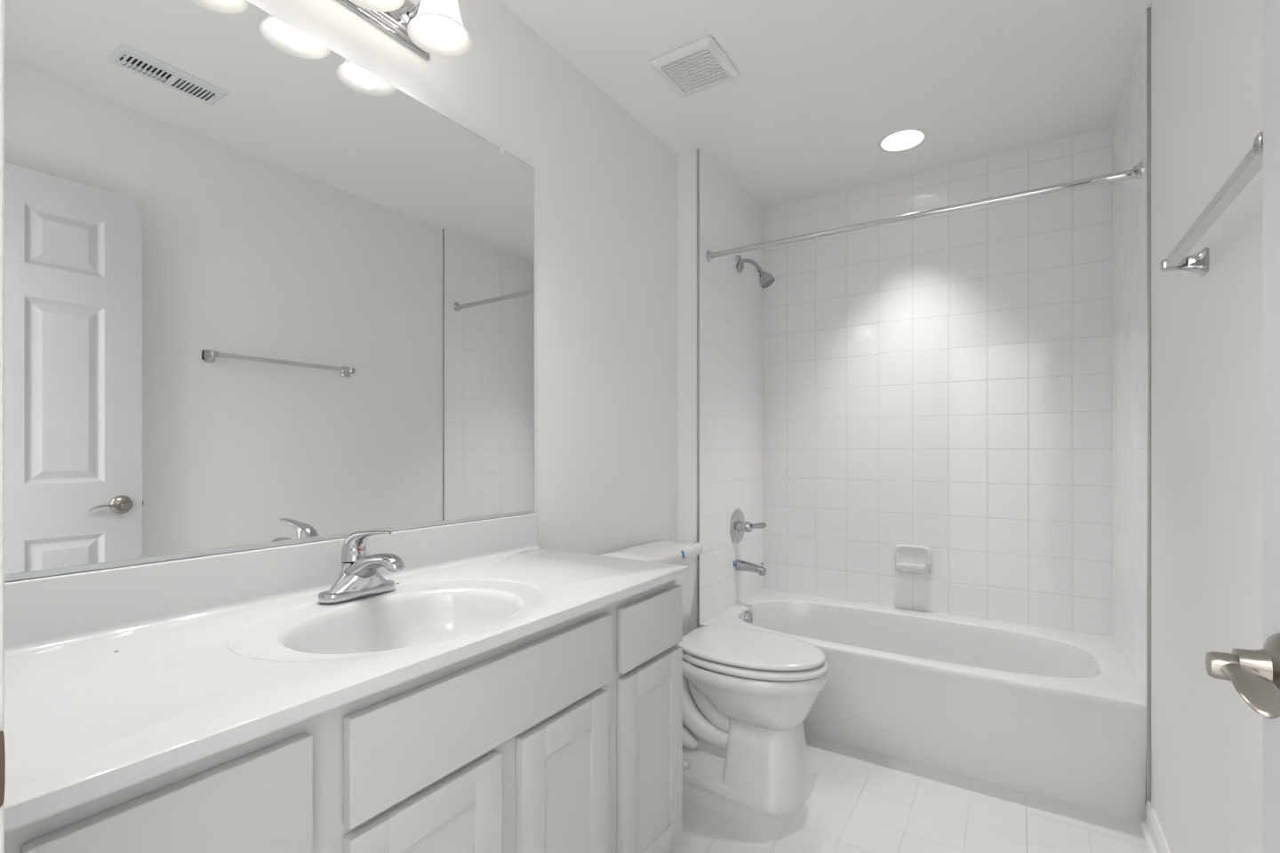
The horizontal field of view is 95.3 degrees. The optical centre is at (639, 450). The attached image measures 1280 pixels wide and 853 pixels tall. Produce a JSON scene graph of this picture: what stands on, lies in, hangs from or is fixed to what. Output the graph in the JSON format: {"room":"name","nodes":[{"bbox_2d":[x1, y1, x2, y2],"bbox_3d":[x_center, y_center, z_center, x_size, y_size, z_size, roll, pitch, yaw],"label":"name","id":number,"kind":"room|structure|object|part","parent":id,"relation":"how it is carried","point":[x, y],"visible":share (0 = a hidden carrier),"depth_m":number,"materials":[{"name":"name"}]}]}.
{"room":"bathroom","nodes":[
{"label":"bathroom","id":0,"kind":"room"},
{"bbox_2d":[5,0,677,582],"bbox_3d":[-0.264,-0.096,2.027,0.100,2.440,3.198,0,0,33],"label":"wall","id":1,"kind":"structure","parent":0,"point":[605,186],"depth_m":2.01,"materials":[{"name":"white paint"}]},
{"bbox_2d":[4,0,534,582],"bbox_3d":[-0.670,-0.348,1.296,0.013,1.088,1.248,0,0,33],"label":"wall mirror","id":2,"kind":"object","parent":1,"relation":"attached to","point":[260,292],"visible":1,"depth_m":1.13,"materials":[{"name":"grey mirror"}]},
{"bbox_2d":[4,512,540,657],"bbox_3d":[-0.665,0.250,1.283,0.032,0.106,1.266,0,0,33],"label":"backsplash","id":3,"kind":"structure","parent":1,"relation":"attached to","point":[42,613],"depth_m":1.07,"materials":[{"name":"white stone"}]},
{"bbox_2d":[335,0,471,60],"bbox_3d":[-0.593,-1.044,1.223,0.221,0.175,0.512,0,0,33],"label":"vanity light","id":4,"kind":"object","parent":1,"relation":"attached to","point":[436,28],"visible":1,"depth_m":1.37,"materials":[{"name":"white glass"}]},
{"bbox_3d":[-0.560,-1.020,1.202,0.143,0.127,0.143,0,0,33],"label":"lamp shade","id":5,"kind":"part","parent":4,"relation":"part of","materials":[{"name":"white glass"}]},
{"bbox_3d":[-0.513,-1.083,1.383,0.130,0.098,0.040,0,0,33],"label":"arm","id":6,"kind":"part","parent":4,"relation":"part of","materials":[{"name":"silver metal"}]},
{"bbox_3d":[-0.463,-1.020,1.351,0.143,0.127,0.143,0,0,33],"label":"lamp shade","id":7,"kind":"part","parent":4,"relation":"part of","materials":[{"name":"white glass"}]},
{"bbox_3d":[-0.463,-1.030,1.351,0.059,0.100,0.059,0,0,33],"label":"bulb","id":8,"kind":"part","parent":4,"relation":"part of","materials":[{"name":"white glass"}]},
{"bbox_2d":[677,149,696,633],"bbox_3d":[0.419,-0.096,2.899,0.100,2.440,0.770,0,0,33],"label":"wall","id":9,"kind":"structure","parent":0,"point":[686,162],"depth_m":2.58,"materials":[{"name":"white paint"}]},
{"bbox_2d":[696,148,699,628],"bbox_3d":[0.254,-0.095,2.546,0.013,2.438,0.004,0,0,33],"label":"trim","id":10,"kind":"structure","parent":9,"relation":"attached to","point":[698,150],"depth_m":2.54,"materials":[{"name":"grey tile"}]},
{"bbox_2d":[699,149,763,623],"bbox_3d":[0.462,-0.096,2.866,0.009,2.440,0.762,0,0,33],"label":"tiled wall","id":11,"kind":"structure","parent":9,"relation":"attached to","point":[732,301],"depth_m":2.78,"materials":[{"name":"white tile"}]},
{"bbox_2d":[729,508,766,543],"bbox_3d":[0.535,0.376,2.849,0.131,0.172,0.172,0,0,33],"label":"shower valve","id":12,"kind":"object","parent":11,"relation":"attached to","point":[738,525],"visible":1,"depth_m":2.85,"materials":[{"name":"silver metal"}]},
{"bbox_3d":[0.570,0.371,2.860,0.100,0.034,0.020,0,0,-6],"label":"handle","id":13,"kind":"part","parent":12,"relation":"part of","materials":[{"name":"silver metal"}]},
{"bbox_2d":[735,559,766,575],"bbox_3d":[0.541,0.573,2.845,0.156,0.066,0.052,0,0,33],"label":"tub spout","id":14,"kind":"object","parent":11,"relation":"attached to","point":[740,565],"visible":1,"depth_m":2.83,"materials":[{"name":"silver metal"}]},
{"bbox_2d":[736,255,774,287],"bbox_3d":[0.566,-0.878,2.849,0.184,0.181,0.074,0,0,33],"label":"shower fixture","id":15,"kind":"object","parent":11,"relation":"attached to","point":[766,279],"visible":1,"depth_m":2.83,"materials":[{"name":"silver metal"}]},
{"bbox_3d":[0.540,-0.907,2.866,0.122,0.081,0.020,0,0,33],"label":"shower arm","id":16,"kind":"part","parent":15,"relation":"part of","materials":[{"name":"silver metal"}]},
{"bbox_2d":[705,160,1143,262],"bbox_3d":[0.933,-0.870,2.216,1.488,0.052,0.052,0,0,33],"label":"curtain rod","id":17,"kind":"object","parent":11,"relation":"attached to","point":[1136,172],"visible":1,"depth_m":2.09,"materials":[{"name":"silver metal"}]},
{"bbox_3d":[0.889,-0.869,2.244,1.374,0.029,0.025,0,0,33],"label":"rod","id":18,"kind":"part","parent":17,"relation":"part of","materials":[{"name":"silver metal"}]},
{"bbox_2d":[498,0,1152,208],"bbox_3d":[0.083,-1.326,0.993,1.806,0.020,4.558,0,0,33],"label":"ceiling","id":19,"kind":"structure","parent":0,"point":[812,98],"depth_m":2.04,"materials":[{"name":"white paint"}]},
{"bbox_2d":[650,35,739,96],"bbox_3d":[0.190,-1.305,1.999,0.231,0.021,0.231,0,0,33],"label":"exhaust fan","id":20,"kind":"object","parent":19,"relation":"attached to","point":[700,65],"visible":1,"depth_m":1.98,"materials":[{"name":"white plastic"}]},
{"bbox_2d":[661,48,728,92],"bbox_3d":[0.190,-1.300,1.999,0.176,0.007,0.176,0,0,33],"label":"grille","id":21,"kind":"object","parent":20,"relation":"attached to","point":[694,70],"depth_m":1.99,"materials":[{"name":"white plastic"}]},
{"bbox_2d":[876,127,928,152],"bbox_3d":[1.114,-1.364,2.477,0.202,0.104,0.202,0,0,33],"label":"recessed light","id":22,"kind":"object","parent":19,"relation":"in","point":[902,140],"visible":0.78,"depth_m":2.52,"materials":[{"name":"white plastic"}]},
{"bbox_2d":[669,733,1149,852],"bbox_3d":[0.083,1.154,0.993,1.806,0.060,4.558,0,0,33],"label":"floor","id":23,"kind":"structure","parent":0,"point":[860,801],"depth_m":1.78,"materials":[{"name":"tile"}]},
{"bbox_2d":[4,579,682,852],"bbox_3d":[-0.456,0.726,1.144,0.536,0.797,1.260,0,0,33],"label":"vanity cabinet","id":24,"kind":"object","parent":23,"relation":"on","point":[566,737],"visible":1,"depth_m":0.94,"materials":[{"name":"grey paint"}]},
{"bbox_3d":[-0.483,0.428,0.626,0.020,0.145,0.251,0,0,33],"label":"drawer","id":25,"kind":"part","parent":24,"relation":"part of","materials":[{"name":"grey paint"}]},
{"bbox_2d":[4,512,688,833],"bbox_3d":[-0.447,0.322,1.143,0.550,0.249,1.269,0,0,33],"label":"countertop","id":26,"kind":"structure","parent":24,"relation":"on","point":[217,653],"depth_m":0.92,"materials":[{"name":"white stone"}]},
{"bbox_2d":[317,530,404,603],"bbox_3d":[-0.572,0.233,1.190,0.150,0.141,0.182,0,0,-30],"label":"faucet","id":27,"kind":"object","parent":26,"relation":"on","point":[359,576],"visible":1,"depth_m":1.19,"materials":[{"name":"silver metal"}]},
{"bbox_3d":[-0.591,0.295,1.223,0.056,0.016,0.161,0,0,33],"label":"plate","id":28,"kind":"part","parent":27,"relation":"part of","materials":[{"name":"silver metal"}]},
{"bbox_3d":[-0.544,0.249,1.215,0.172,0.082,0.132,0,0,10],"label":"spout","id":29,"kind":"part","parent":27,"relation":"part of","materials":[{"name":"silver metal"}]},
{"bbox_3d":[-0.562,0.199,1.205,0.151,0.074,0.049,0,0,33],"label":"lever handle","id":30,"kind":"part","parent":27,"relation":"part of","materials":[{"name":"silver metal"}]},
{"bbox_2d":[276,588,523,654],"bbox_3d":[-0.423,0.374,1.089,0.348,0.134,0.444,0,0,33],"label":"sink basin","id":31,"kind":"object","parent":26,"relation":"in","point":[408,620],"depth_m":1.21,"materials":[{"name":"white ceramic"}]},
{"bbox_3d":[-0.316,0.762,0.885,0.020,0.494,0.269,0,0,33],"label":"door","id":32,"kind":"part","parent":24,"relation":"part of","materials":[{"name":"grey paint"}]},
{"bbox_3d":[-0.318,0.762,0.886,0.010,0.388,0.163,0,0,33],"label":"door panel","id":33,"kind":"part","parent":24,"relation":"part of","materials":[{"name":"grey paint"}]},
{"bbox_3d":[-0.145,0.762,1.148,0.020,0.494,0.256,0,0,33],"label":"door","id":34,"kind":"part","parent":24,"relation":"part of","materials":[{"name":"grey paint"}]},
{"bbox_3d":[-0.147,0.762,1.149,0.010,0.388,0.150,0,0,33],"label":"door panel","id":35,"kind":"part","parent":24,"relation":"part of","materials":[{"name":"grey paint"}]},
{"bbox_3d":[0.030,0.428,1.419,0.020,0.145,0.271,0,0,33],"label":"drawer","id":36,"kind":"part","parent":24,"relation":"part of","materials":[{"name":"grey paint"}]},
{"bbox_3d":[0.030,0.762,1.419,0.020,0.494,0.271,0,0,33],"label":"door","id":37,"kind":"part","parent":24,"relation":"part of","materials":[{"name":"grey paint"}]},
{"bbox_3d":[0.028,0.762,1.420,0.010,0.388,0.165,0,0,33],"label":"door panel","id":38,"kind":"part","parent":24,"relation":"part of","materials":[{"name":"grey paint"}]},
{"bbox_2d":[600,539,828,814],"bbox_3d":[0.269,0.745,2.043,0.742,0.758,0.464,0,0,33],"label":"toilet","id":39,"kind":"object","parent":23,"relation":"on","point":[748,694],"visible":0.68,"depth_m":1.90,"materials":[{"name":"white ceramic"}]},
{"bbox_3d":[0.054,0.387,2.183,0.230,0.042,0.464,0,0,33],"label":"tank lid","id":40,"kind":"part","parent":39,"relation":"part of","materials":[{"name":"white ceramic"}]},
{"bbox_3d":[0.051,0.570,2.184,0.199,0.324,0.442,0,0,33],"label":"tank","id":41,"kind":"part","parent":39,"relation":"part of","materials":[{"name":"white ceramic"}]},
{"bbox_3d":[0.384,0.680,2.017,0.502,0.022,0.360,0,0,33],"label":"lid","id":42,"kind":"part","parent":39,"relation":"part of","materials":[{"name":"white plastic"}]},
{"bbox_3d":[0.391,0.708,2.012,0.504,0.022,0.378,0,0,33],"label":"seat","id":43,"kind":"part","parent":39,"relation":"part of","materials":[{"name":"white plastic"}]},
{"bbox_2d":[699,589,1146,823],"bbox_3d":[1.091,0.942,2.459,1.488,0.365,0.762,0,0,33],"label":"bathtub","id":44,"kind":"object","parent":23,"relation":"on","point":[1059,715],"visible":0.77,"depth_m":2.08,"materials":[{"name":"white ceramic"}]},
{"bbox_3d":[0.520,0.808,2.794,0.023,0.075,0.074,0,0,33],"label":"overflow plate","id":45,"kind":"part","parent":44,"relation":"part of","materials":[{"name":"silver metal"}]},
{"bbox_2d":[1145,0,1263,852],"bbox_3d":[0.799,-0.096,0.530,0.100,2.440,4.558,0,0,33],"label":"wall","id":46,"kind":"structure","parent":0,"point":[1207,55],"depth_m":1.23,"materials":[{"name":"white paint"}]},
{"bbox_2d":[1112,7,1150,802],"bbox_3d":[1.719,-0.096,2.053,0.009,2.440,0.762,0,0,33],"label":"tiled wall","id":47,"kind":"structure","parent":46,"relation":"attached to","point":[1129,127],"depth_m":2.02,"materials":[{"name":"white tile"}]},
{"bbox_2d":[1146,7,1151,801],"bbox_3d":[1.512,-0.136,1.732,0.010,2.355,0.004,0,0,33],"label":"trim","id":48,"kind":"structure","parent":46,"relation":"attached to","point":[1148,10],"depth_m":1.73,"materials":[{"name":"grey tile"}]},
{"bbox_2d":[1140,800,1170,852],"bbox_3d":[0.911,1.083,0.818,0.024,0.083,2.183,0,0,33],"label":"baseboard","id":49,"kind":"structure","parent":46,"relation":"attached to","point":[1155,839],"depth_m":1.64,"materials":[{"name":"white paint"}]},
{"bbox_2d":[1160,131,1263,276],"bbox_3d":[0.997,-0.396,0.993,0.071,0.052,0.646,0,0,33],"label":"towel bar","id":50,"kind":"object","parent":46,"relation":"attached to","point":[1252,164],"visible":0.88,"depth_m":0.98,"materials":[{"name":"silver metal"}]},
{"bbox_3d":[1.159,-0.396,1.244,0.071,0.052,0.048,0,0,33],"label":"post","id":51,"kind":"part","parent":50,"relation":"part of","materials":[{"name":"silver metal"}]},
{"bbox_3d":[0.834,-0.396,0.742,0.071,0.052,0.048,0,0,33],"label":"post","id":52,"kind":"part","parent":50,"relation":"part of","materials":[{"name":"silver metal"}]},
{"bbox_3d":[1.291,-0.096,2.860,1.606,2.440,0.111,0,0,33],"label":"wall","id":53,"kind":"structure","parent":0,"visible":0},
{"bbox_2d":[763,127,1111,636],"bbox_3d":[1.300,-0.278,2.783,1.506,2.075,0.009,0,0,33],"label":"tiled wall","id":54,"kind":"structure","parent":53,"relation":"attached to","point":[940,383],"depth_m":2.69,"materials":[{"name":"white tile"}]},
{"bbox_2d":[894,544,931,574],"bbox_3d":[1.281,0.516,2.749,0.160,0.125,0.068,0,0,33],"label":"soap dish","id":55,"kind":"object","parent":54,"relation":"attached to","point":[917,559],"visible":1,"depth_m":2.75,"materials":[{"name":"white ceramic"}]},
{"bbox_3d":[-0.426,-0.096,0.298,1.706,2.440,0.118,0,0,33],"label":"wall","id":56,"kind":"structure","parent":0,"visible":0},
{"bbox_2d":[0,0,4,852],"bbox_3d":[-0.070,0.061,0.145,0.886,2.126,0.011,0,0,33],"label":"trim","id":57,"kind":"structure","parent":56,"relation":"attached to","point":[2,2],"depth_m":0.36,"materials":[{"name":"white paint"}]},
{"bbox_2d":[0,731,5,807],"bbox_3d":[-0.402,0.194,0.325,0.008,0.060,0.069,0,0,27],"label":"strike plate","id":58,"kind":"object","parent":57,"relation":"attached to","point":[2,735],"visible":1,"depth_m":0.35,"materials":[{"name":"brown metal"}]},
{"bbox_2d":[1205,0,1279,852],"bbox_3d":[0.413,0.093,0.272,0.088,2.038,0.742,0,0,32],"label":"door","id":59,"kind":"structure","parent":56,"relation":"in","point":[1254,675],"depth_m":0.55,"materials":[{"name":"grey paint"}]},
{"bbox_3d":[0.529,0.202,0.508,0.034,0.027,0.112,0,0,33],"label":"lever","id":60,"kind":"part","parent":59,"relation":"part of","materials":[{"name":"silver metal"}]},
{"bbox_3d":[0.567,0.198,0.532,0.033,0.066,0.066,0,0,33],"label":"handle","id":61,"kind":"part","parent":59,"relation":"part of","materials":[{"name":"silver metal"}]}
]}

